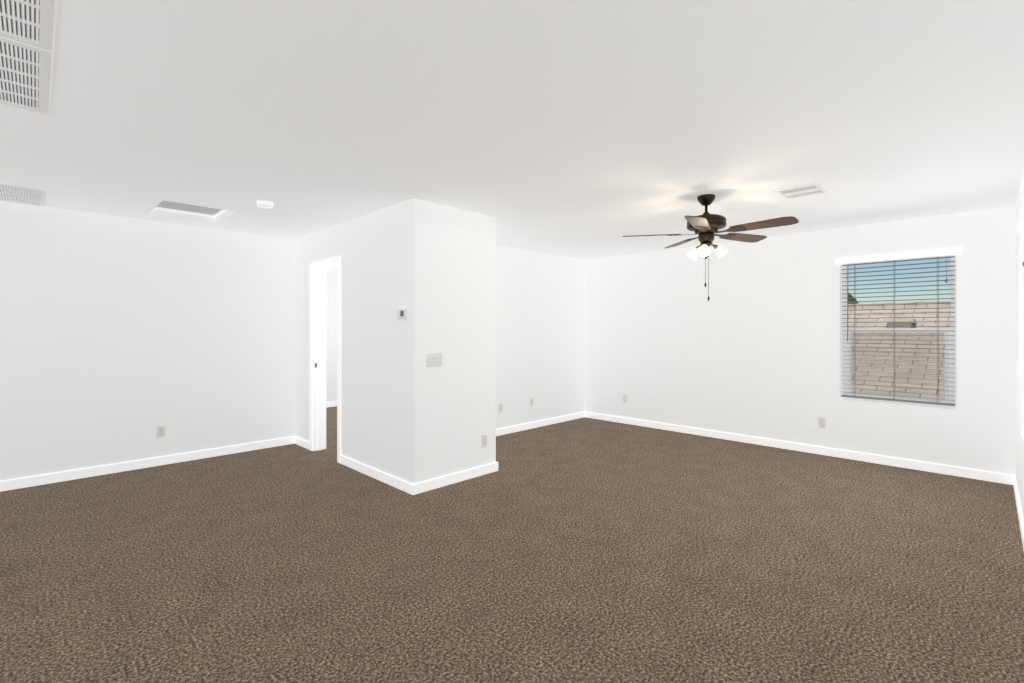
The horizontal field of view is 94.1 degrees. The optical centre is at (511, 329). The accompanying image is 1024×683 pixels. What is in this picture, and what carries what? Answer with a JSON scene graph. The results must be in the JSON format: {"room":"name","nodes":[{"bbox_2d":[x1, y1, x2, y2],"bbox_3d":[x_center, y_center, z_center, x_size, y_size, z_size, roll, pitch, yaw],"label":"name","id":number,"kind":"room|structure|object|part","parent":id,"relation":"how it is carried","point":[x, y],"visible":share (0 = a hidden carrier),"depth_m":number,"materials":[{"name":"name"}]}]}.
{"room":"empty living room","nodes":[
{"label":"empty living room","id":0,"kind":"room"},
{"bbox_2d":[0,201,294,480],"bbox_3d":[-4.271,0.136,4.130,4.880,2.440,0.140,0,0,-45],"label":"wall","id":1,"kind":"structure","parent":0,"point":[122,339],"depth_m":4.63,"materials":[{"name":"white paint"}]},
{"bbox_2d":[0,436,295,491],"bbox_3d":[-4.215,1.313,4.074,4.600,0.085,0.016,0,0,-45],"label":"baseboard","id":2,"kind":"structure","parent":1,"relation":"attached to","point":[19,483],"depth_m":4.62,"materials":[{"name":"white wood"}]},
{"bbox_2d":[157,425,164,436],"bbox_3d":[-3.518,1.016,4.777,0.070,0.114,0.008,0,0,-45],"label":"outlet","id":3,"kind":"object","parent":1,"relation":"attached to","point":[160,431],"visible":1,"depth_m":4.78,"materials":[{"name":"white plastic"}]},
{"bbox_2d":[326,269,336,402],"bbox_3d":[-2.881,0.136,8.814,3.990,2.440,0.140,0,0,-45],"label":"wall","id":4,"kind":"structure","parent":0,"point":[331,335],"depth_m":8.41,"materials":[{"name":"white paint"}]},
{"bbox_2d":[326,401,336,407],"bbox_3d":[-3.205,1.313,8.381,2.640,0.085,0.016,0,0,-45],"label":"baseboard","id":5,"kind":"structure","parent":4,"relation":"attached to","point":[329,404],"depth_m":8.40,"materials":[{"name":"white wood"}]},
{"bbox_2d":[295,199,495,483],"bbox_3d":[-1.372,0.136,5.148,0.940,2.440,2.520,0,0,-45],"label":"wall","id":6,"kind":"structure","parent":0,"point":[409,415],"depth_m":4.29,"materials":[{"name":"white paint"}]},
{"bbox_2d":[292,437,308,449],"bbox_3d":[-2.429,1.313,5.532,0.013,0.085,0.410,0,0,-45],"label":"baseboard","id":7,"kind":"structure","parent":6,"relation":"attached to","point":[295,440],"depth_m":5.56,"materials":[{"name":"white wood"}]},
{"bbox_2d":[309,257,340,462],"bbox_3d":[-1.959,0.306,5.169,0.168,2.100,0.760,0,0,-45],"label":"door frame","id":8,"kind":"structure","parent":6,"relation":"attached to","point":[317,355],"depth_m":5.36,"materials":[{"name":"white wood"}]},
{"bbox_2d":[340,455,415,494],"bbox_3d":[-1.273,1.313,4.377,0.016,0.085,1.318,0,0,-45],"label":"baseboard","id":9,"kind":"structure","parent":6,"relation":"attached to","point":[388,479],"depth_m":4.28,"materials":[{"name":"white wood"}]},
{"bbox_2d":[397,309,406,319],"bbox_3d":[-0.929,-0.134,4.021,0.028,0.090,0.120,0,0,-45],"label":"thermostat","id":10,"kind":"object","parent":6,"relation":"attached to","point":[401,314],"visible":1,"depth_m":4.00,"materials":[{"name":"white plastic"}]},
{"bbox_2d":[426,353,441,366],"bbox_3d":[-0.660,0.256,4.068,0.164,0.116,0.014,0,0,-45],"label":"switch plate","id":11,"kind":"object","parent":6,"relation":"attached to","point":[433,359],"visible":1,"depth_m":4.06,"materials":[{"name":"white plastic"}]},
{"bbox_2d":[416,462,495,493],"bbox_3d":[-0.478,1.313,4.254,0.900,0.085,0.016,0,0,-45],"label":"baseboard","id":12,"kind":"structure","parent":6,"relation":"attached to","point":[439,482],"depth_m":4.21,"materials":[{"name":"white wood"}]},
{"bbox_2d":[481,434,486,447],"bbox_3d":[-0.259,1.041,4.473,0.070,0.114,0.008,0,0,-45],"label":"outlet","id":13,"kind":"object","parent":6,"relation":"attached to","point":[483,440],"visible":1,"depth_m":4.47,"materials":[{"name":"white plastic"}]},
{"bbox_2d":[0,406,1023,682],"bbox_3d":[-1.550,1.416,4.131,8.730,0.120,8.645,0,0,-45],"label":"floor","id":14,"kind":"structure","parent":0,"point":[586,550],"depth_m":2.69,"materials":[{"name":"brown carpet"}]},
{"bbox_2d":[0,0,1023,259],"bbox_3d":[-1.550,-1.144,4.131,8.730,0.120,8.645,0,0,-45],"label":"ceiling","id":15,"kind":"structure","parent":0,"point":[582,128],"depth_m":2.40,"materials":[{"name":"white paint"}]},
{"bbox_2d":[0,183,46,206],"bbox_3d":[-3.986,-1.079,3.749,0.465,0.010,0.660,0,0,-45],"label":"ceiling vent","id":16,"kind":"object","parent":15,"relation":"in","point":[22,194],"visible":1,"depth_m":3.80,"materials":[{"name":"white metal"}]},
{"bbox_2d":[0,36,51,114],"bbox_3d":[-2.243,-1.078,1.907,0.565,0.012,0.750,0,0,-45],"label":"ceiling vent","id":17,"kind":"object","parent":15,"relation":"in","point":[25,72],"visible":0.96,"depth_m":2.02,"materials":[{"name":"white metal"}]},
{"bbox_2d":[0,0,54,50],"bbox_3d":[-1.706,-1.078,1.370,0.565,0.012,0.750,0,0,-45],"label":"ceiling vent","id":18,"kind":"object","parent":15,"relation":"in","point":[30,22],"visible":1,"depth_m":1.66,"materials":[{"name":"white metal"}]},
{"bbox_2d":[155,207,225,216],"bbox_3d":[-2.981,-1.161,4.430,0.550,0.015,0.720,0,0,-45],"label":"trim","id":19,"kind":"structure","parent":15,"relation":"attached to","point":[219,213],"depth_m":4.68,"materials":[{"name":"white"}]},
{"bbox_2d":[156,200,220,214],"bbox_3d":[-2.981,-1.181,4.430,0.610,0.025,0.780,0,0,-45],"label":"panel","id":20,"kind":"object","parent":19,"relation":"on","point":[186,207],"visible":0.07,"depth_m":4.55,"materials":[{"name":"white paint"}]},
{"bbox_2d":[256,200,273,208],"bbox_3d":[-2.100,-1.063,4.052,0.136,0.042,0.136,0,0,-45],"label":"smoke detector","id":21,"kind":"object","parent":15,"relation":"attached to","point":[265,204],"visible":1,"depth_m":4.01,"materials":[{"name":"white plastic"}]},
{"bbox_2d":[687,194,726,300],"bbox_3d":[1.577,-0.659,3.868,0.300,0.850,0.300,0,0,-45],"label":"ceiling fan","id":22,"kind":"object","parent":15,"relation":"hanging from","point":[716,222],"depth_m":3.82,"materials":[{"name":"brown metal"}]},
{"bbox_2d":[664,237,695,248],"bbox_3d":[1.522,-0.785,4.301,0.149,0.037,0.463,0,0,-6],"label":"blade","id":23,"kind":"object","parent":22,"relation":"attached to","point":[682,242],"depth_m":4.31,"materials":[{"name":"brown wood"}]},
{"bbox_3d":[1.576,-0.473,3.851,0.041,0.478,0.015,0,0,0],"label":"fan pull chains","id":24,"kind":"part","parent":22,"relation":"part of","materials":[{"name":"black metal"}]},
{"bbox_2d":[687,242,727,259],"bbox_3d":[1.556,-0.643,3.868,0.309,0.122,0.309,0,0,-45],"label":"fan light","id":25,"kind":"object","parent":22,"relation":"attached to","point":[713,245],"depth_m":3.85,"materials":[{"name":"white glass"}]},
{"bbox_2d":[700,247,706,253],"bbox_3d":[1.514,-0.634,3.763,0.049,0.064,0.064,0,0,9],"label":"bulb","id":26,"kind":"object","parent":25,"relation":"attached to","point":[703,250],"visible":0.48,"depth_m":3.72,"materials":[{"name":"white glass"}]},
{"bbox_3d":[1.556,-0.631,3.868,0.309,0.098,0.309,0,0,-45],"label":"fan light shades","id":27,"kind":"part","parent":25,"relation":"part of","materials":[{"name":"white glass"}]},
{"bbox_2d":[684,215,798,235],"bbox_3d":[1.582,-0.785,3.475,0.791,0.037,0.745,0,0,-42],"label":"blade","id":28,"kind":"object","parent":22,"relation":"attached to","point":[694,221],"depth_m":3.54,"materials":[{"name":"brown wood"}]},
{"bbox_2d":[622,234,680,236],"bbox_3d":[1.149,-0.785,3.949,0.463,0.037,0.149,0,0,12],"label":"blade","id":29,"kind":"object","parent":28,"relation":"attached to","point":[659,234],"depth_m":3.89,"materials":[{"name":"brown wood"}]},
{"bbox_3d":[1.367,-0.785,3.486,0.149,0.037,0.463,0,0,30],"label":"fan blade","id":30,"kind":"part","parent":28,"relation":"part of","materials":[{"name":"brown wood"}]},
{"bbox_3d":[1.596,-0.780,3.712,0.408,0.023,0.211,0,0,-6],"label":"fan blade bracket","id":31,"kind":"part","parent":28,"relation":"part of","materials":[{"name":"brown metal"}]},
{"bbox_2d":[719,233,766,242],"bbox_3d":[1.912,-0.785,4.028,0.592,0.037,0.149,0,0,-24],"label":"blade","id":32,"kind":"object","parent":22,"relation":"attached to","point":[750,238],"depth_m":4.05,"materials":[{"name":"brown wood"}]},
{"bbox_3d":[1.748,-0.780,3.946,0.226,0.023,0.092,0,0,-24],"label":"fan blade bracket","id":33,"kind":"part","parent":32,"relation":"part of","materials":[{"name":"brown metal"}]},
{"bbox_2d":[774,182,828,199],"bbox_3d":[2.256,-1.079,3.712,0.320,0.010,0.300,0,0,-45],"label":"ceiling vent","id":34,"kind":"object","parent":15,"relation":"attached to","point":[803,190],"visible":0.98,"depth_m":3.69,"materials":[{"name":"white metal"}]},
{"bbox_3d":[2.256,-1.075,3.712,0.090,0.002,0.230,0,0,-45],"label":"plate","id":35,"kind":"part","parent":34,"relation":"part of","materials":[{"name":"white metal"}]},
{"bbox_2d":[496,245,584,428],"bbox_3d":[0.102,0.136,6.495,3.050,2.440,0.140,0,0,-45],"label":"wall","id":36,"kind":"structure","parent":0,"point":[540,328],"depth_m":6.66,"materials":[{"name":"white paint"}]},
{"bbox_2d":[499,403,502,411],"bbox_3d":[-0.146,1.001,6.142,0.070,0.114,0.008,0,0,-45],"label":"outlet","id":37,"kind":"object","parent":36,"relation":"attached to","point":[500,407],"visible":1,"depth_m":6.14,"materials":[{"name":"white plastic"}]},
{"bbox_2d":[496,412,583,435],"bbox_3d":[0.101,1.313,6.383,2.890,0.085,0.016,0,0,-45],"label":"baseboard","id":38,"kind":"structure","parent":36,"relation":"attached to","point":[512,429],"depth_m":6.63,"materials":[{"name":"white wood"}]},
{"bbox_2d":[585,206,1014,475],"bbox_3d":[2.862,0.136,5.793,0.140,2.440,4.755,0,0,-45],"label":"wall","id":39,"kind":"structure","parent":0,"point":[751,347],"depth_m":5.41,"materials":[{"name":"white paint"}]},
{"bbox_2d":[623,395,626,402],"bbox_3d":[1.638,0.996,6.913,0.008,0.114,0.070,0,0,-45],"label":"outlet","id":40,"kind":"object","parent":39,"relation":"attached to","point":[624,398],"visible":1,"depth_m":6.90,"materials":[{"name":"white plastic"}]},
{"bbox_2d":[584,412,1007,483],"bbox_3d":[2.747,1.313,5.799,0.013,0.085,4.585,0,0,-45],"label":"baseboard","id":41,"kind":"structure","parent":39,"relation":"attached to","point":[897,462],"depth_m":5.15,"materials":[{"name":"white wood"}]},
{"bbox_2d":[818,417,825,427],"bbox_3d":[3.370,1.006,5.180,0.008,0.114,0.070,0,0,-45],"label":"outlet","id":42,"kind":"object","parent":39,"relation":"attached to","point":[821,422],"visible":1,"depth_m":5.18,"materials":[{"name":"white plastic"}]},
{"bbox_2d":[840,255,956,409],"bbox_3d":[3.855,0.002,4.796,0.910,1.491,0.135,0,0,45],"label":"window","id":43,"kind":"structure","parent":39,"relation":"in","point":[949,402],"depth_m":4.72,"materials":[{"name":"white plastic"}]},
{"bbox_2d":[851,332,944,398],"bbox_3d":[3.898,0.351,4.839,0.820,0.700,0.002,0,0,45],"label":"screen","id":44,"kind":"object","parent":43,"relation":"attached to","point":[898,363],"depth_m":4.82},
{"bbox_2d":[835,248,961,264],"bbox_3d":[3.829,-0.726,4.769,0.980,0.056,0.091,0,0,45],"label":"blind valance","id":45,"kind":"object","parent":43,"relation":"attached to","point":[958,251],"visible":1,"depth_m":4.70,"materials":[{"name":"white plastic"}]},
{"bbox_2d":[847,256,947,400],"bbox_3d":[3.837,0.003,4.773,0.785,1.414,0.068,0,0,45],"label":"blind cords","id":46,"kind":"object","parent":45,"relation":"hanging from","point":[946,280],"visible":0.79,"depth_m":4.76,"materials":[{"name":"white fabric"}]},
{"bbox_2d":[1015,167,1023,520],"bbox_3d":[1.407,0.136,1.075,8.590,2.440,0.140,0,0,-45],"label":"wall","id":47,"kind":"structure","parent":0,"point":[1019,355],"depth_m":3.59,"materials":[{"name":"white paint"}]},
{"bbox_2d":[1008,475,1023,549],"bbox_3d":[1.402,1.313,1.179,8.450,0.085,0.016,0,0,-45],"label":"baseboard","id":48,"kind":"structure","parent":47,"relation":"attached to","point":[1011,478],"depth_m":3.53,"materials":[{"name":"white wood"}]},
{"bbox_3d":[3.170,0.002,2.841,1.500,1.491,0.135,0,0,-45],"label":"window","id":49,"kind":"structure","parent":47,"relation":"in","visible":0},
{"bbox_2d":[1018,205,1023,233],"bbox_3d":[3.143,-0.726,2.868,1.570,0.056,0.091,0,0,-45],"label":"blind valance","id":50,"kind":"object","parent":49,"relation":"attached to","point":[1021,223],"visible":1,"depth_m":3.14,"materials":[{"name":"white plastic"}]},
{"label":"outside","id":51,"kind":"structure","parent":0,"visible":0},
{"bbox_3d":[10.607,4.456,17.678,100.000,0.200,90.000,0,0,-45],"label":"ground","id":52,"kind":"structure","parent":51,"visible":0},
{"bbox_2d":[848,292,858,303],"bbox_3d":[13.454,1.273,20.278,2.556,6.166,2.318,0,0,-45],"label":"tree","id":53,"kind":"object","parent":52,"relation":"on","point":[851,299],"depth_m":19.37,"materials":[{"name":"green plant"}]},
{"bbox_2d":[848,306,949,398],"bbox_3d":[8.046,2.926,9.461,30.000,6.762,11.247,0,21,45],"label":"roof","id":54,"kind":"structure","parent":52,"relation":"on","point":[898,321],"depth_m":8.02,"materials":[{"name":"tile"}]},
{"bbox_2d":[848,301,949,308],"bbox_3d":[8.094,-0.450,9.508,30.000,0.228,0.240,0,21,45],"label":"roof ridge","id":55,"kind":"object","parent":54,"relation":"on","point":[854,306],"depth_m":9.64,"materials":[{"name":"tile"}]}
]}

